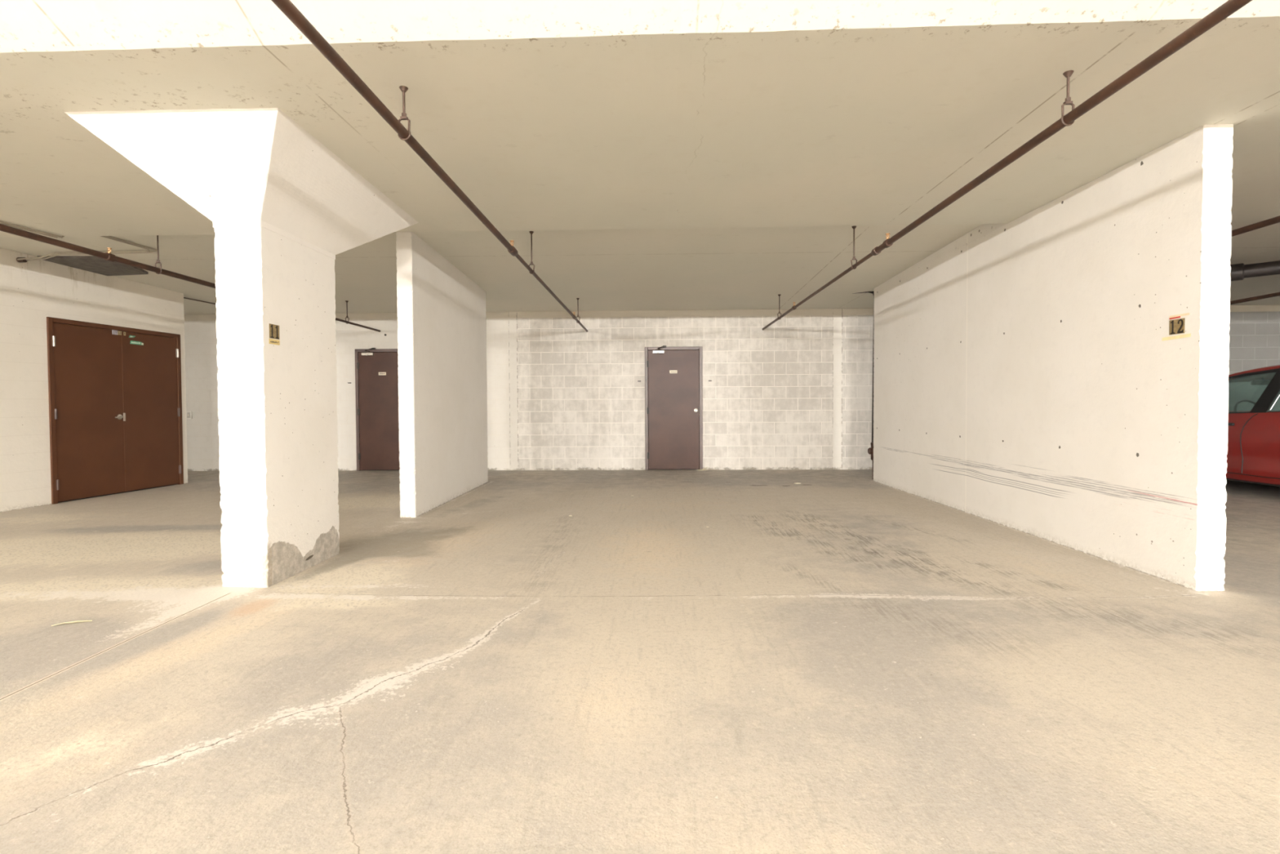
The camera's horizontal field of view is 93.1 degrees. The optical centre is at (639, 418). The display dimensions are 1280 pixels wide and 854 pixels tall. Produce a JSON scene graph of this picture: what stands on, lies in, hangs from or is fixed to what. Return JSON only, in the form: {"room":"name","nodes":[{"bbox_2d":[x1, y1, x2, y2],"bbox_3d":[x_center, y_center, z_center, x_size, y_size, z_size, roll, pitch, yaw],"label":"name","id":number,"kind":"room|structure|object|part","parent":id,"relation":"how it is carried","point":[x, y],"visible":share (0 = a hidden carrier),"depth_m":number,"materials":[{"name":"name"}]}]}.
{"room":"parking garage","nodes":[
{"label":"parking garage","id":0,"kind":"room"},
{"bbox_2d":[0,248,187,511],"bbox_3d":[-7.071,-0.453,5.992,0.219,2.950,5.886,0,1,6],"label":"wall","id":1,"kind":"structure","parent":0,"point":[31,291],"depth_m":6.91,"materials":[{"name":"white paint"}]},
{"bbox_2d":[46,316,183,504],"bbox_3d":[-6.812,-0.113,7.936,0.239,2.175,1.801,0,1,6],"label":"door","id":2,"kind":"structure","parent":1,"relation":"in","point":[115,394],"depth_m":7.77,"materials":[{"name":"brown paint"}]},
{"bbox_3d":[-6.734,-0.021,7.862,0.069,0.105,0.177,0,1,6],"label":"handle","id":3,"kind":"part","parent":2,"relation":"part of","materials":[{"name":"metal"}]},
{"bbox_2d":[395,231,488,517],"bbox_3d":[-2.335,-0.472,7.480,0.160,2.870,2.802,0,1,1],"label":"wall partition","id":4,"kind":"structure","parent":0,"point":[441,311],"depth_m":6.78,"materials":[{"name":"paint"}]},
{"bbox_2d":[0,469,1279,853],"bbox_3d":[0.990,1.138,-0.622,26.000,0.001,22.750,0,1,1],"label":"floor","id":5,"kind":"structure","parent":0,"point":[842,661],"depth_m":2.46,"materials":[{"name":"beige concrete"}]},
{"bbox_2d":[51,619,92,626],"bbox_3d":[-2.962,1.065,3.167,0.163,0.026,0.045,-1,1,-25],"label":"dry leaf","id":6,"kind":"object","parent":5,"relation":"on","point":[76,621],"visible":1,"depth_m":3.15,"materials":[{"name":"beige plant"}]},
{"bbox_2d":[63,107,418,587],"bbox_3d":[-2.560,-0.339,4.389,1.250,2.752,2.095,0,1,1],"label":"concrete column","id":7,"kind":"structure","parent":5,"relation":"on","point":[281,206],"depth_m":3.78,"materials":[{"name":"white concrete"}]},
{"bbox_2d":[268,338,279,345],"bbox_3d":[-2.321,-0.487,3.851,0.002,0.032,0.108,0,1,1],"label":"paper tag","id":8,"kind":"object","parent":7,"relation":"attached to","point":[272,341],"visible":1,"depth_m":3.85,"materials":[{"name":"yellow paper"}]},
{"bbox_2d":[269,323,279,339],"bbox_3d":[-2.320,-0.552,3.850,0.004,0.090,0.100,0,1,1],"label":"number sign","id":9,"kind":"object","parent":7,"relation":"attached to","point":[273,329],"visible":1,"depth_m":3.84,"materials":[{"name":"gold metal"}]},
{"bbox_2d":[853,291,874,479],"bbox_3d":[3.290,-0.514,9.036,0.542,2.826,0.145,0,1,24],"label":"drain pipe","id":10,"kind":"object","parent":5,"relation":"on","point":[870,451],"visible":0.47,"depth_m":8.95,"materials":[{"name":"black metal"}]},
{"bbox_2d":[1225,364,1279,486],"bbox_3d":[7.994,0.124,6.987,2.058,1.599,4.672,0,1,1],"label":"parked car","id":11,"kind":"object","parent":5,"relation":"on","point":[1253,455],"visible":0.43,"depth_m":7.10,"materials":[{"name":"red paint"}]},
{"bbox_3d":[7.376,-0.505,6.662,0.039,0.156,2.340,0,1,1],"label":"roof rail","id":12,"kind":"part","parent":11,"relation":"part of","materials":[{"name":"red metal"}]},
{"bbox_3d":[7.192,-0.074,6.727,0.033,0.133,3.040,0,1,1],"label":"belt trim","id":13,"kind":"part","parent":11,"relation":"part of","materials":[{"name":"red metal"}]},
{"bbox_2d":[0,0,1279,314],"bbox_3d":[0.965,-1.923,-0.709,25.980,0.675,22.720,0,1,1],"label":"ceiling","id":14,"kind":"structure","parent":0,"point":[655,154],"depth_m":3.44,"materials":[{"name":"beige concrete"}]},
{"bbox_2d":[0,221,157,262],"bbox_3d":[-6.105,-1.766,5.524,1.639,0.136,2.430,0,1,1],"label":"conduit","id":15,"kind":"object","parent":14,"relation":"attached to","point":[21,260],"visible":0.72,"depth_m":6.63,"materials":[{"name":"metal"}]},
{"bbox_2d":[36,255,148,275],"bbox_3d":[-6.385,-1.830,7.266,0.865,0.059,0.820,0,1,1],"label":"vent","id":16,"kind":"object","parent":14,"relation":"attached to","point":[95,264],"depth_m":7.18,"materials":[{"name":"metal"}]},
{"bbox_2d":[0,223,380,332],"bbox_3d":[-4.802,-1.624,5.897,0.071,0.468,9.238,0,1,4],"label":"pipe","id":17,"kind":"object","parent":14,"relation":"hanging from","point":[108,256],"visible":0.8,"depth_m":5.51,"materials":[{"name":"metal"}]},
{"bbox_3d":[-4.794,-1.708,6.030,0.047,0.306,0.048,0,1,1],"label":"rod","id":18,"kind":"part","parent":17,"relation":"part of","materials":[{"name":"metal"}]},
{"bbox_2d":[183,297,215,304],"bbox_3d":[-6.586,-1.803,9.707,0.077,0.048,1.621,0,1,18],"label":"conduit","id":19,"kind":"object","parent":14,"relation":"attached to","point":[184,297],"visible":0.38,"depth_m":9.25,"materials":[{"name":"metal"}]},
{"bbox_2d":[271,0,587,332],"bbox_3d":[-1.103,-1.621,5.657,0.066,0.490,9.532,0,1,2],"label":"pipe","id":20,"kind":"object","parent":14,"relation":"hanging from","point":[286,7],"visible":1,"depth_m":2.96,"materials":[{"name":"metal"}]},
{"bbox_3d":[-1.207,-1.616,3.099,0.047,0.160,0.048,0,1,1],"label":"rod","id":21,"kind":"part","parent":20,"relation":"part of","materials":[{"name":"metal"}]},
{"bbox_3d":[-1.087,-1.713,6.079,0.047,0.327,0.048,0,1,1],"label":"rod","id":22,"kind":"part","parent":20,"relation":"part of","materials":[{"name":"metal"}]},
{"bbox_2d":[762,0,1252,329],"bbox_3d":[2.106,-1.639,5.578,0.066,0.484,9.534,0,1,0],"label":"pipe","id":23,"kind":"object","parent":14,"relation":"hanging from","point":[1229,7],"visible":0.99,"depth_m":2.98,"materials":[{"name":"metal"}]},
{"bbox_3d":[2.105,-1.730,5.961,0.047,0.321,0.048,0,1,1],"label":"rod","id":24,"kind":"part","parent":23,"relation":"part of","materials":[{"name":"metal"}]},
{"bbox_3d":[2.110,-1.633,2.988,0.047,0.154,0.048,0,1,1],"label":"rod","id":25,"kind":"part","parent":23,"relation":"part of","materials":[{"name":"metal"}]},
{"bbox_2d":[1230,260,1279,280],"bbox_3d":[6.303,-1.752,7.970,6.100,0.196,0.196,1,2,45],"label":"drain pipe","id":26,"kind":"object","parent":14,"relation":"hanging from","point":[1238,271],"visible":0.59,"depth_m":7.05,"materials":[{"name":"black metal"}]},
{"bbox_2d":[1230,292,1279,304],"bbox_3d":[7.923,-1.631,5.487,0.071,0.334,9.430,0,1,1],"label":"pipe","id":27,"kind":"object","parent":14,"relation":"hanging from","point":[1277,294],"visible":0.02,"depth_m":7.84,"materials":[{"name":"metal"}]},
{"bbox_2d":[1231,215,1279,236],"bbox_3d":[4.769,-1.646,5.563,0.072,0.405,9.430,0,1,2],"label":"pipe","id":28,"kind":"object","parent":14,"relation":"hanging from","point":[1276,220],"visible":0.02,"depth_m":4.65,"materials":[{"name":"metal"}]},
{"bbox_2d":[183,305,1279,471],"bbox_3d":[1.253,-0.675,10.480,26.000,3.100,0.200,0,1,1],"label":"wall","id":29,"kind":"structure","parent":0,"point":[794,393],"depth_m":10.40,"materials":[{"name":"white brick"}]},
{"bbox_2d":[186,411,192,418],"bbox_3d":[-7.874,-0.062,10.591,0.084,0.124,0.050,0,1,1],"label":"outlet box","id":30,"kind":"object","parent":29,"relation":"attached to","point":[189,414],"visible":1,"depth_m":10.58,"materials":[{"name":"grey plastic"}]},
{"bbox_2d":[355,347,399,471],"bbox_3d":[-4.441,-0.163,10.547,0.986,2.130,0.287,0,1,1],"label":"door","id":31,"kind":"structure","parent":29,"relation":"in","point":[376,371],"depth_m":10.52,"materials":[{"name":"brown paint"}]},
{"bbox_3d":[-4.654,-1.182,10.453,0.177,0.086,0.063,-1,2,-28],"label":"closer arm","id":32,"kind":"part","parent":31,"relation":"part of","materials":[{"name":"metal"}]},
{"bbox_2d":[644,345,702,470],"bbox_3d":[0.579,-0.185,10.424,0.986,2.130,0.287,0,1,1],"label":"door","id":33,"kind":"structure","parent":29,"relation":"in","point":[673,375],"depth_m":10.39,"materials":[{"name":"brown paint"}]},
{"bbox_2d":[873,124,1233,591],"bbox_3d":[3.430,-0.465,6.174,0.176,2.860,5.192,0,1,1],"label":"wall","id":34,"kind":"structure","parent":0,"point":[1026,380],"depth_m":4.52,"materials":[{"name":"paint"}]},
{"bbox_2d":[1168,318,1184,334],"bbox_3d":[3.309,-0.567,3.739,0.004,0.091,0.107,0,1,1],"label":"number sign","id":35,"kind":"object","parent":34,"relation":"attached to","point":[1176,326],"visible":1,"depth_m":3.74,"materials":[{"name":"gold metal"}]},
{"bbox_2d":[1162,333,1191,340],"bbox_3d":[3.312,-0.503,3.746,0.001,0.024,0.202,0,1,1],"label":"tape strip","id":36,"kind":"object","parent":34,"relation":"attached to","point":[1184,335],"visible":1,"depth_m":3.74,"materials":[{"name":"yellow paper"}]},
{"bbox_2d":[1168,312,1189,318],"bbox_3d":[3.311,-0.633,3.722,0.001,0.014,0.141,0,1,1],"label":"tape strip","id":37,"kind":"object","parent":34,"relation":"attached to","point":[1188,313],"visible":1,"depth_m":3.72,"materials":[{"name":"yellow paper"}]}
]}

